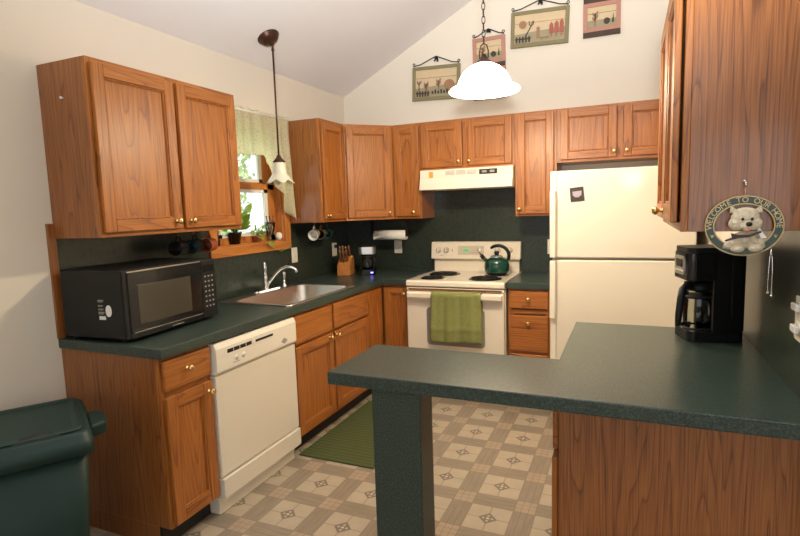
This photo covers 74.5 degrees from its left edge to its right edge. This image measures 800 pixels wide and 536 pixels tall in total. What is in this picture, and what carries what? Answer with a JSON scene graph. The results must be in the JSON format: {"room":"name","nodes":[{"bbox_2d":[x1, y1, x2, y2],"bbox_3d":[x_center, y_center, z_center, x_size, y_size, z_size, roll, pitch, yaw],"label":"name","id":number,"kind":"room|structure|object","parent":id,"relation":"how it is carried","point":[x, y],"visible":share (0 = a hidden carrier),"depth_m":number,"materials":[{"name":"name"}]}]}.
{"room":"kitchen","nodes":[
{"label":"kitchen","id":0,"kind":"room"},
{"bbox_2d":[0,0,344,410],"bbox_3d":[-1.903,0.071,1.867,0.140,2.485,7.140,1,7,23],"label":"wall","id":1,"kind":"structure","parent":0,"point":[33,33],"depth_m":2.35,"materials":[{"name":"beige paint"}]},
{"bbox_2d":[45,224,65,338],"bbox_3d":[-1.581,0.063,2.419,0.012,0.530,0.038,1,7,23],"label":"trim","id":2,"kind":"structure","parent":1,"relation":"attached to","point":[50,229],"depth_m":2.41,"materials":[{"name":"brown wood"}]},
{"bbox_2d":[36,55,241,238],"bbox_3d":[-1.248,-0.566,2.714,0.367,0.767,0.915,1,7,23],"label":"upper cabinet","id":3,"kind":"object","parent":1,"relation":"attached to","point":[129,151],"visible":1,"depth_m":2.42,"materials":[{"name":"brown wood"}]},
{"bbox_3d":[-1.123,-0.206,3.072,0.007,0.035,0.013,1,7,23],"label":"hook","id":4,"kind":"object","parent":3,"relation":"attached to","visible":0},
{"bbox_2d":[201,233,217,251],"bbox_3d":[-1.121,-0.150,3.084,0.081,0.109,0.093,-1,7,5],"label":"coffee mug","id":5,"kind":"object","parent":4,"relation":"hanging from","point":[211,244],"visible":0.79,"depth_m":3.09,"materials":[{"name":"orange ceramic"}]},
{"bbox_3d":[-1.165,-0.194,2.976,0.007,0.035,0.013,1,7,23],"label":"hook","id":6,"kind":"object","parent":3,"relation":"attached to","visible":0},
{"bbox_2d":[187,234,204,253],"bbox_3d":[-1.163,-0.138,2.988,0.081,0.109,0.093,-1,7,5],"label":"coffee mug","id":7,"kind":"object","parent":6,"relation":"hanging from","point":[196,245],"visible":0.9,"depth_m":2.99,"materials":[{"name":"teal ceramic"}]},
{"bbox_3d":[-1.212,-0.180,2.867,0.007,0.035,0.013,1,7,23],"label":"hook","id":8,"kind":"object","parent":3,"relation":"attached to","visible":0},
{"bbox_2d":[167,235,188,255],"bbox_3d":[-1.210,-0.124,2.879,0.081,0.109,0.093,-1,7,5],"label":"coffee mug","id":9,"kind":"object","parent":8,"relation":"hanging from","point":[175,248],"visible":1,"depth_m":2.87,"materials":[{"name":"black ceramic"}]},
{"bbox_2d":[56,221,349,336],"bbox_3d":[-1.026,-0.093,3.701,0.006,0.516,2.773,1,7,23],"label":"backsplash","id":10,"kind":"structure","parent":1,"relation":"attached to","point":[241,274],"depth_m":3.53,"materials":[{"name":"green laminate"}]},
{"bbox_2d":[291,247,297,262],"bbox_3d":[-0.826,-0.102,4.138,0.014,0.118,0.075,1,7,23],"label":"wall switch","id":11,"kind":"object","parent":10,"relation":"attached to","point":[293,250],"visible":1,"depth_m":4.13,"materials":[{"name":"beige plastic"}]},
{"bbox_2d":[332,243,336,255],"bbox_3d":[-0.584,-0.166,4.699,0.009,0.118,0.075,1,7,23],"label":"wall outlet","id":12,"kind":"object","parent":10,"relation":"attached to","point":[334,250],"visible":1,"depth_m":4.69,"materials":[{"name":"beige plastic"}]},
{"bbox_2d":[208,155,291,258],"bbox_3d":[-1.099,-0.575,3.672,0.160,0.945,0.861,1,7,23],"label":"window","id":13,"kind":"structure","parent":1,"relation":"in","point":[272,200],"depth_m":3.90,"materials":[{"name":"brown wood"}]},
{"bbox_2d":[224,203,291,251],"bbox_3d":[-1.032,-0.280,3.737,0.200,0.366,0.717,1,7,23],"label":"potted plant","id":14,"kind":"object","parent":13,"relation":"on","point":[234,237],"visible":0.53,"depth_m":3.56,"materials":[{"name":"green plant"}]},
{"bbox_2d":[252,223,265,241],"bbox_3d":[-1.011,-0.255,3.764,0.102,0.135,0.121,-4,7,-20],"label":"potted plant","id":15,"kind":"object","parent":13,"relation":"on","point":[260,233],"visible":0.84,"depth_m":3.77,"materials":[{"name":"green plant"}]},
{"bbox_2d":[275,232,281,239],"bbox_3d":[-0.915,-0.243,3.972,0.054,0.058,0.054,1,7,23],"label":"salt shaker","id":16,"kind":"object","parent":13,"relation":"on","point":[278,235],"visible":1,"depth_m":3.95,"materials":[{"name":"white ceramic"}]},
{"bbox_2d":[234,105,295,217],"bbox_3d":[-1.019,-0.701,3.578,0.095,0.764,0.995,1,7,23],"label":"window valance","id":17,"kind":"object","parent":1,"relation":"attached to","point":[256,134],"visible":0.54,"depth_m":3.75,"materials":[{"name":"beige fabric"}]},
{"bbox_2d":[288,118,346,222],"bbox_3d":[-0.637,-0.744,4.118,0.367,0.767,0.348,1,7,23],"label":"upper cabinet","id":18,"kind":"object","parent":1,"relation":"attached to","point":[317,153],"visible":1,"depth_m":3.97,"materials":[{"name":"brown wood"}]},
{"bbox_3d":[-0.676,-0.337,4.123,0.007,0.040,0.013,1,7,23],"label":"hook","id":19,"kind":"object","parent":18,"relation":"attached to","visible":0},
{"bbox_2d":[308,226,319,239],"bbox_3d":[-0.674,-0.276,4.135,0.081,0.114,0.101,-2,6,2],"label":"coffee mug","id":20,"kind":"object","parent":19,"relation":"hanging from","point":[313,234],"visible":1,"depth_m":4.15,"materials":[{"name":"white ceramic"}]},
{"bbox_3d":[-0.636,-0.348,4.214,0.007,0.040,0.013,1,7,23],"label":"hook","id":21,"kind":"object","parent":18,"relation":"attached to","visible":0},
{"bbox_2d":[317,225,326,239],"bbox_3d":[-0.634,-0.288,4.226,0.081,0.114,0.100,-1,7,5],"label":"coffee mug","id":22,"kind":"object","parent":21,"relation":"hanging from","point":[323,232],"visible":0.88,"depth_m":4.24,"materials":[{"name":"ceramic"}]},
{"bbox_3d":[-0.596,-0.360,4.308,0.007,0.040,0.013,1,7,23],"label":"hook","id":23,"kind":"object","parent":18,"relation":"attached to","visible":0},
{"bbox_2d":[324,225,332,238],"bbox_3d":[-0.593,-0.300,4.320,0.081,0.114,0.100,-1,7,5],"label":"coffee mug","id":24,"kind":"object","parent":23,"relation":"hanging from","point":[329,230],"visible":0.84,"depth_m":4.33,"materials":[{"name":"teal ceramic"}]},
{"bbox_2d":[74,0,471,97],"bbox_3d":[0.919,-2.052,0.368,6.440,2.041,7.140,1,7,23],"label":"ceiling","id":25,"kind":"structure","parent":0,"point":[331,46],"depth_m":3.64,"materials":[{"name":"paint"}]},
{"bbox_2d":[258,29,294,184],"bbox_3d":[-0.820,-1.055,3.484,0.193,0.988,0.197,1,7,23],"label":"pendant lamp","id":26,"kind":"object","parent":25,"relation":"hanging from","point":[269,37],"visible":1,"depth_m":3.47,"materials":[{"name":"white glass"}]},
{"bbox_2d":[449,0,520,98],"bbox_3d":[0.425,-1.594,2.706,0.376,1.337,0.376,1,7,23],"label":"pendant lamp","id":27,"kind":"object","parent":25,"relation":"hanging from","point":[485,79],"visible":1,"depth_m":2.73,"materials":[{"name":"white glass"}]},
{"bbox_2d":[90,393,553,535],"bbox_3d":[1.028,1.417,0.762,6.440,0.120,7.140,1,7,23],"label":"floor","id":28,"kind":"structure","parent":0,"point":[492,463],"depth_m":2.77,"materials":[{"name":"tile"}]},
{"bbox_2d":[0,398,106,535],"bbox_3d":[-1.391,0.928,1.994,0.535,0.723,0.470,-6,8,-34],"label":"trash bin","id":29,"kind":"object","parent":28,"relation":"on","point":[45,447],"visible":1,"depth_m":1.85,"materials":[{"name":"green plastic"}]},
{"bbox_2d":[61,344,219,535],"bbox_3d":[-1.202,0.791,2.501,0.665,0.869,0.290,1,7,23],"label":"base cabinet","id":30,"kind":"object","parent":28,"relation":"on","point":[153,471],"visible":0.91,"depth_m":2.36,"materials":[{"name":"brown wood"}]},
{"bbox_2d":[208,317,300,514],"bbox_3d":[-1.010,0.740,2.930,0.636,0.862,0.648,1,7,23],"label":"dishwasher","id":31,"kind":"object","parent":28,"relation":"on","point":[253,374],"visible":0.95,"depth_m":2.74,"materials":[{"name":"white plastic"}]},
{"bbox_2d":[289,291,369,449],"bbox_3d":[-0.689,0.641,3.680,0.665,0.869,0.978,1,7,23],"label":"base cabinet","id":32,"kind":"object","parent":28,"relation":"on","point":[328,335],"visible":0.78,"depth_m":3.44,"materials":[{"name":"brown wood"}]},
{"bbox_2d":[299,401,374,468],"bbox_3d":[-0.195,1.078,3.508,0.498,0.008,0.940,1,7,23],"label":"floor mat","id":33,"kind":"object","parent":28,"relation":"on","point":[350,442],"visible":0.71,"depth_m":3.31,"materials":[{"name":"green fabric"}]},
{"bbox_2d":[363,284,407,398],"bbox_3d":[-0.236,0.535,4.487,0.850,0.869,0.874,1,7,23],"label":"base cabinet","id":34,"kind":"object","parent":28,"relation":"on","point":[387,304],"visible":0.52,"depth_m":4.17,"materials":[{"name":"brown wood"}]},
{"bbox_2d":[58,268,432,359],"bbox_3d":[-0.635,0.194,3.551,0.850,0.044,2.814,1,7,23],"label":"countertop","id":35,"kind":"structure","parent":34,"relation":"on","point":[231,319],"depth_m":2.69,"materials":[{"name":"green laminate"}]},
{"bbox_2d":[60,258,217,341],"bbox_3d":[-1.260,0.138,2.611,0.396,0.320,0.582,1,7,19],"label":"microwave oven","id":36,"kind":"object","parent":35,"relation":"on","point":[131,300],"visible":1,"depth_m":2.38,"materials":[{"name":"black plastic"}]},
{"bbox_2d":[252,262,297,293],"bbox_3d":[-0.853,0.061,3.627,0.236,0.204,0.280,1,7,23],"label":"faucet","id":37,"kind":"object","parent":35,"relation":"on","point":[265,288],"visible":1,"depth_m":3.65,"materials":[{"name":"silver metal"}]},
{"bbox_2d":[220,283,354,305],"bbox_3d":[-0.727,0.255,3.571,0.540,0.177,0.830,1,7,23],"label":"sink","id":38,"kind":"object","parent":35,"relation":"in","point":[295,293],"visible":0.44,"depth_m":3.78,"materials":[{"name":"metal"}]},
{"bbox_2d":[281,272,286,286],"bbox_3d":[-0.852,0.081,3.865,0.044,0.110,0.044,1,7,23],"label":"spray nozzle","id":39,"kind":"object","parent":38,"relation":"on","point":[283,274],"visible":1,"depth_m":3.85,"materials":[{"name":"silver metal"}]},
{"bbox_2d":[337,255,354,275],"bbox_3d":[-0.465,-0.025,4.516,0.112,0.164,0.161,-1,7,10],"label":"knife block","id":40,"kind":"object","parent":35,"relation":"on","point":[345,268],"visible":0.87,"depth_m":4.45,"materials":[{"name":"brown wood"}]},
{"bbox_2d":[359,245,376,274],"bbox_3d":[-0.275,-0.069,4.494,0.136,0.243,0.172,-1,6,4],"label":"coffee maker","id":41,"kind":"object","parent":35,"relation":"on","point":[363,249],"visible":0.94,"depth_m":4.43,"materials":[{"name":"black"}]},
{"bbox_2d":[361,255,375,269],"bbox_3d":[-0.265,-0.049,4.466,0.127,0.118,0.104,-1,6,4],"label":"coffee carafe","id":42,"kind":"object","parent":41,"relation":"on","point":[363,256],"visible":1,"depth_m":4.47,"materials":[{"name":"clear glass"}]},
{"bbox_2d":[372,389,434,535],"bbox_3d":[0.019,0.830,1.826,0.173,0.869,0.114,1,7,23],"label":"support post","id":43,"kind":"object","parent":28,"relation":"on","point":[402,422],"visible":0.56,"depth_m":1.75,"materials":[{"name":"green laminate"}]},
{"bbox_2d":[406,241,521,354],"bbox_3d":[0.525,0.394,4.208,0.767,1.166,0.724,1,7,23],"label":"range","id":44,"kind":"object","parent":28,"relation":"on","point":[459,266],"visible":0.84,"depth_m":4.02,"materials":[{"name":"white metal"}]},
{"bbox_2d":[430,291,482,344],"bbox_3d":[0.413,0.365,3.862,0.399,0.380,0.069,1,7,23],"label":"dish towel","id":45,"kind":"object","parent":44,"relation":"hanging from","point":[455,317],"visible":1,"depth_m":3.84,"materials":[{"name":"green fabric"}]},
{"bbox_2d":[406,270,520,288],"bbox_3d":[0.522,0.086,4.189,0.759,0.049,0.652,1,7,23],"label":"cooktop","id":46,"kind":"object","parent":44,"relation":"in","point":[435,279],"depth_m":3.99,"materials":[{"name":"white metal"}]},
{"bbox_2d":[479,244,510,274],"bbox_3d":[0.763,-0.074,4.171,0.196,0.233,0.207,-5,7,-25],"label":"tea kettle","id":47,"kind":"object","parent":44,"relation":"on","point":[496,264],"visible":1,"depth_m":4.11,"materials":[{"name":"green metal"}]},
{"bbox_2d":[508,288,549,358],"bbox_3d":[1.043,0.545,4.047,0.300,0.869,0.662,1,7,23],"label":"base cabinet","id":48,"kind":"object","parent":28,"relation":"on","point":[528,309],"visible":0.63,"depth_m":3.76,"materials":[{"name":"brown wood"}]},
{"bbox_2d":[506,272,549,289],"bbox_3d":[1.031,0.091,4.004,0.318,0.044,0.644,1,7,23],"label":"countertop","id":49,"kind":"structure","parent":48,"relation":"on","point":[524,280],"depth_m":3.78,"materials":[{"name":"green laminate"}]},
{"bbox_2d":[550,166,696,358],"bbox_3d":[1.536,0.167,3.678,0.846,1.672,0.796,1,7,23],"label":"refrigerator","id":50,"kind":"object","parent":28,"relation":"on","point":[613,262],"visible":0.47,"depth_m":3.33,"materials":[{"name":"beige metal"}]},
{"bbox_2d":[570,186,583,201],"bbox_3d":[1.133,-0.472,3.371,0.092,0.097,0.005,1,7,23],"label":"magnet","id":51,"kind":"object","parent":50,"relation":"attached to","point":[577,193],"visible":1,"depth_m":3.37},
{"bbox_2d":[552,411,799,535],"bbox_3d":[0.942,0.786,1.959,0.686,0.869,0.922,1,7,23],"label":"base cabinet","id":52,"kind":"object","parent":28,"relation":"on","point":[611,476],"visible":0.45,"depth_m":1.51,"materials":[{"name":"brown wood"}]},
{"bbox_2d":[327,322,799,440],"bbox_3d":[0.589,0.331,2.007,1.387,0.044,1.027,1,7,23],"label":"countertop","id":53,"kind":"structure","parent":52,"relation":"on","point":[650,374],"depth_m":1.68,"materials":[{"name":"green laminate"}]},
{"bbox_2d":[675,244,746,342],"bbox_3d":[1.218,0.096,2.087,0.216,0.366,0.171,-1,7,10],"label":"coffee maker","id":54,"kind":"object","parent":53,"relation":"on","point":[727,272],"visible":0.83,"depth_m":2.00,"materials":[{"name":"plastic"}]},
{"bbox_2d":[675,281,711,328],"bbox_3d":[1.167,0.144,2.072,0.117,0.186,0.185,4,9,41],"label":"coffee carafe","id":55,"kind":"object","parent":54,"relation":"on","point":[681,311],"visible":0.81,"depth_m":2.05,"materials":[{"name":"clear glass"}]},
{"bbox_2d":[344,0,668,271],"bbox_3d":[0.892,-1.077,4.347,2.978,4.032,0.140,1,7,23],"label":"wall","id":56,"kind":"structure","parent":0,"point":[625,66],"depth_m":4.14,"materials":[{"name":"beige paint"}]},
{"bbox_2d":[342,124,394,220],"bbox_3d":[-0.331,-0.798,4.502,0.619,0.767,0.611,1,7,23],"label":"upper cabinet","id":57,"kind":"object","parent":56,"relation":"attached to","point":[367,148],"visible":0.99,"depth_m":4.29,"materials":[{"name":"brown wood"}]},
{"bbox_2d":[370,219,407,236],"bbox_3d":[-0.094,-0.354,4.616,0.340,0.154,0.060,1,7,23],"label":"paper towel holder","id":58,"kind":"object","parent":57,"relation":"attached to","point":[406,220],"visible":0.66,"depth_m":4.57,"materials":[{"name":"metal"}]},
{"bbox_2d":[373,230,407,239],"bbox_3d":[-0.083,-0.290,4.619,0.301,0.083,0.084,1,7,23],"label":"paper towel roll","id":59,"kind":"object","parent":58,"relation":"hanging from","point":[377,234],"visible":1,"depth_m":4.59,"materials":[{"name":"white paper"}]},
{"bbox_2d":[392,123,434,218],"bbox_3d":[0.107,-0.805,4.445,0.250,0.767,0.367,1,7,23],"label":"upper cabinet","id":60,"kind":"object","parent":56,"relation":"attached to","point":[410,202],"visible":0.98,"depth_m":4.32,"materials":[{"name":"brown wood"}]},
{"bbox_2d":[412,56,460,101],"bbox_3d":[0.302,-1.600,4.444,0.434,0.367,0.028,1,7,23],"label":"wall plaque","id":61,"kind":"object","parent":56,"relation":"attached to","point":[429,83],"visible":0.93,"depth_m":4.45,"materials":[{"name":"green paint"}]},
{"bbox_2d":[349,188,552,271],"bbox_3d":[0.408,-0.401,4.564,1.928,0.844,0.006,1,7,23],"label":"backsplash","id":62,"kind":"structure","parent":56,"relation":"attached to","point":[476,214],"depth_m":4.50,"materials":[{"name":"green laminate"}]},
{"bbox_2d":[394,240,401,252],"bbox_3d":[-0.017,-0.194,4.767,0.075,0.118,0.009,1,7,23],"label":"wall outlet","id":63,"kind":"object","parent":62,"relation":"attached to","point":[397,243],"visible":1,"depth_m":4.76,"materials":[{"name":"beige plastic"}]},
{"bbox_2d":[547,239,549,253],"bbox_3d":[1.223,-0.171,4.229,0.075,0.118,0.009,1,7,23],"label":"wall outlet","id":64,"kind":"object","parent":62,"relation":"attached to","point":[548,240],"visible":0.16,"depth_m":4.24,"materials":[{"name":"beige plastic"}]},
{"bbox_2d":[420,113,514,170],"bbox_3d":[0.565,-0.987,4.222,0.762,0.384,0.367,1,7,23],"label":"upper cabinet","id":65,"kind":"object","parent":56,"relation":"attached to","point":[484,141],"visible":0.98,"depth_m":4.08,"materials":[{"name":"brown wood"}]},
{"bbox_2d":[419,165,514,190],"bbox_3d":[0.570,-0.715,4.231,0.741,0.155,0.398,1,7,23],"label":"range hood","id":66,"kind":"object","parent":65,"relation":"attached to","point":[494,177],"visible":0.87,"depth_m":4.06,"materials":[{"name":"white metal"}]},
{"bbox_2d":[472,28,506,100],"bbox_3d":[0.721,-1.652,4.257,0.272,0.548,0.025,1,7,23],"label":"wall plaque","id":67,"kind":"object","parent":56,"relation":"attached to","point":[496,44],"visible":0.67,"depth_m":4.23,"materials":[{"name":"pink paint"}]},
{"bbox_2d":[515,109,561,215],"bbox_3d":[1.060,-0.788,4.032,0.304,0.767,0.367,1,7,23],"label":"upper cabinet","id":68,"kind":"object","parent":56,"relation":"attached to","point":[535,131],"visible":0.91,"depth_m":3.91,"materials":[{"name":"brown wood"}]},
{"bbox_2d":[510,0,569,48],"bbox_3d":[1.078,-1.893,4.069,0.449,0.349,0.028,1,7,23],"label":"wall plaque","id":69,"kind":"object","parent":56,"relation":"attached to","point":[544,26],"visible":1,"depth_m":4.07,"materials":[{"name":"green paint"}]},
{"bbox_2d":[583,0,620,38],"bbox_3d":[1.489,-1.996,3.879,0.260,0.547,0.025,1,7,23],"label":"wall plaque","id":70,"kind":"object","parent":56,"relation":"attached to","point":[600,17],"visible":1,"depth_m":3.89,"materials":[{"name":"pink paint"}]},
{"bbox_2d":[557,99,658,165],"bbox_3d":[1.585,-0.968,3.780,0.852,0.386,0.367,1,7,23],"label":"upper cabinet","id":71,"kind":"object","parent":56,"relation":"attached to","point":[624,131],"visible":0.81,"depth_m":3.69,"materials":[{"name":"brown wood"}]},
{"bbox_2d":[694,231,740,321],"bbox_3d":[1.608,-0.880,2.413,0.120,4.032,2.860,1,7,23],"label":"wall","id":72,"kind":"structure","parent":0,"point":[702,239],"depth_m":3.21,"materials":[{"name":"beige paint"}]},
{"bbox_2d":[652,0,799,231],"bbox_3d":[1.072,-0.531,1.802,0.364,0.767,0.840,1,7,23],"label":"upper cabinet","id":73,"kind":"object","parent":72,"relation":"attached to","point":[729,101],"visible":0.99,"depth_m":1.43,"materials":[{"name":"brown wood"}]},
{"bbox_3d":[0.937,-0.229,1.427,0.012,0.022,0.020,1,7,23],"label":"hook","id":74,"kind":"object","parent":73,"relation":"attached to","visible":0},
{"bbox_2d":[704,187,784,255],"bbox_3d":[0.934,-0.130,1.427,0.186,0.195,0.045,1,7,23],"label":"welcome sign","id":75,"kind":"object","parent":74,"relation":"hanging from","point":[743,243],"visible":1,"depth_m":1.43,"materials":[{"name":"green ceramic"}]},
{"bbox_2d":[766,249,772,296],"bbox_3d":[1.001,0.013,1.422,0.016,0.132,0.007,1,7,23],"label":"chain","id":76,"kind":"object","parent":75,"relation":"hanging from","point":[767,292],"visible":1,"depth_m":1.42,"materials":[{"name":"silver metal"}]},
{"bbox_2d":[743,231,799,398],"bbox_3d":[1.215,0.093,1.706,0.006,0.458,1.024,1,7,23],"label":"backsplash","id":77,"kind":"structure","parent":72,"relation":"attached to","point":[767,319],"depth_m":1.67,"materials":[{"name":"green laminate"}]},
{"bbox_2d":[794,295,799,341],"bbox_3d":[1.087,0.141,1.432,0.009,0.122,0.080,1,7,23],"label":"wall outlet","id":78,"kind":"object","parent":77,"relation":"attached to","point":[797,315],"visible":0.78,"depth_m":1.44,"materials":[{"name":"beige plastic"}]},
{"bbox_2d":[790,323,798,333],"bbox_3d":[1.081,0.167,1.443,0.010,0.020,0.052,1,7,23],"label":"plug adapter","id":79,"kind":"object","parent":78,"relation":"attached to","point":[795,329],"visible":1,"depth_m":1.43,"materials":[{"name":"white plastic"}]},
{"bbox_2d":[791,302,799,312],"bbox_3d":[1.079,0.107,1.436,0.010,0.020,0.052,1,7,23],"label":"plug adapter","id":80,"kind":"object","parent":78,"relation":"attached to","point":[795,307],"visible":1,"depth_m":1.42,"materials":[{"name":"white plastic"}]},
{"label":"outside","id":81,"kind":"structure","parent":0,"visible":0},
{"bbox_3d":[-7.436,1.316,9.300,15.840,0.120,26.000,1,7,23],"label":"ground","id":82,"kind":"structure","parent":81,"visible":0},
{"bbox_2d":[229,154,254,231],"bbox_3d":[-5.501,-2.098,12.399,4.026,5.848,4.070,1,7,23],"label":"tree","id":83,"kind":"object","parent":82,"relation":"on","point":[241,170],"visible":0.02,"depth_m":12.70,"materials":[{"name":"green plant"}]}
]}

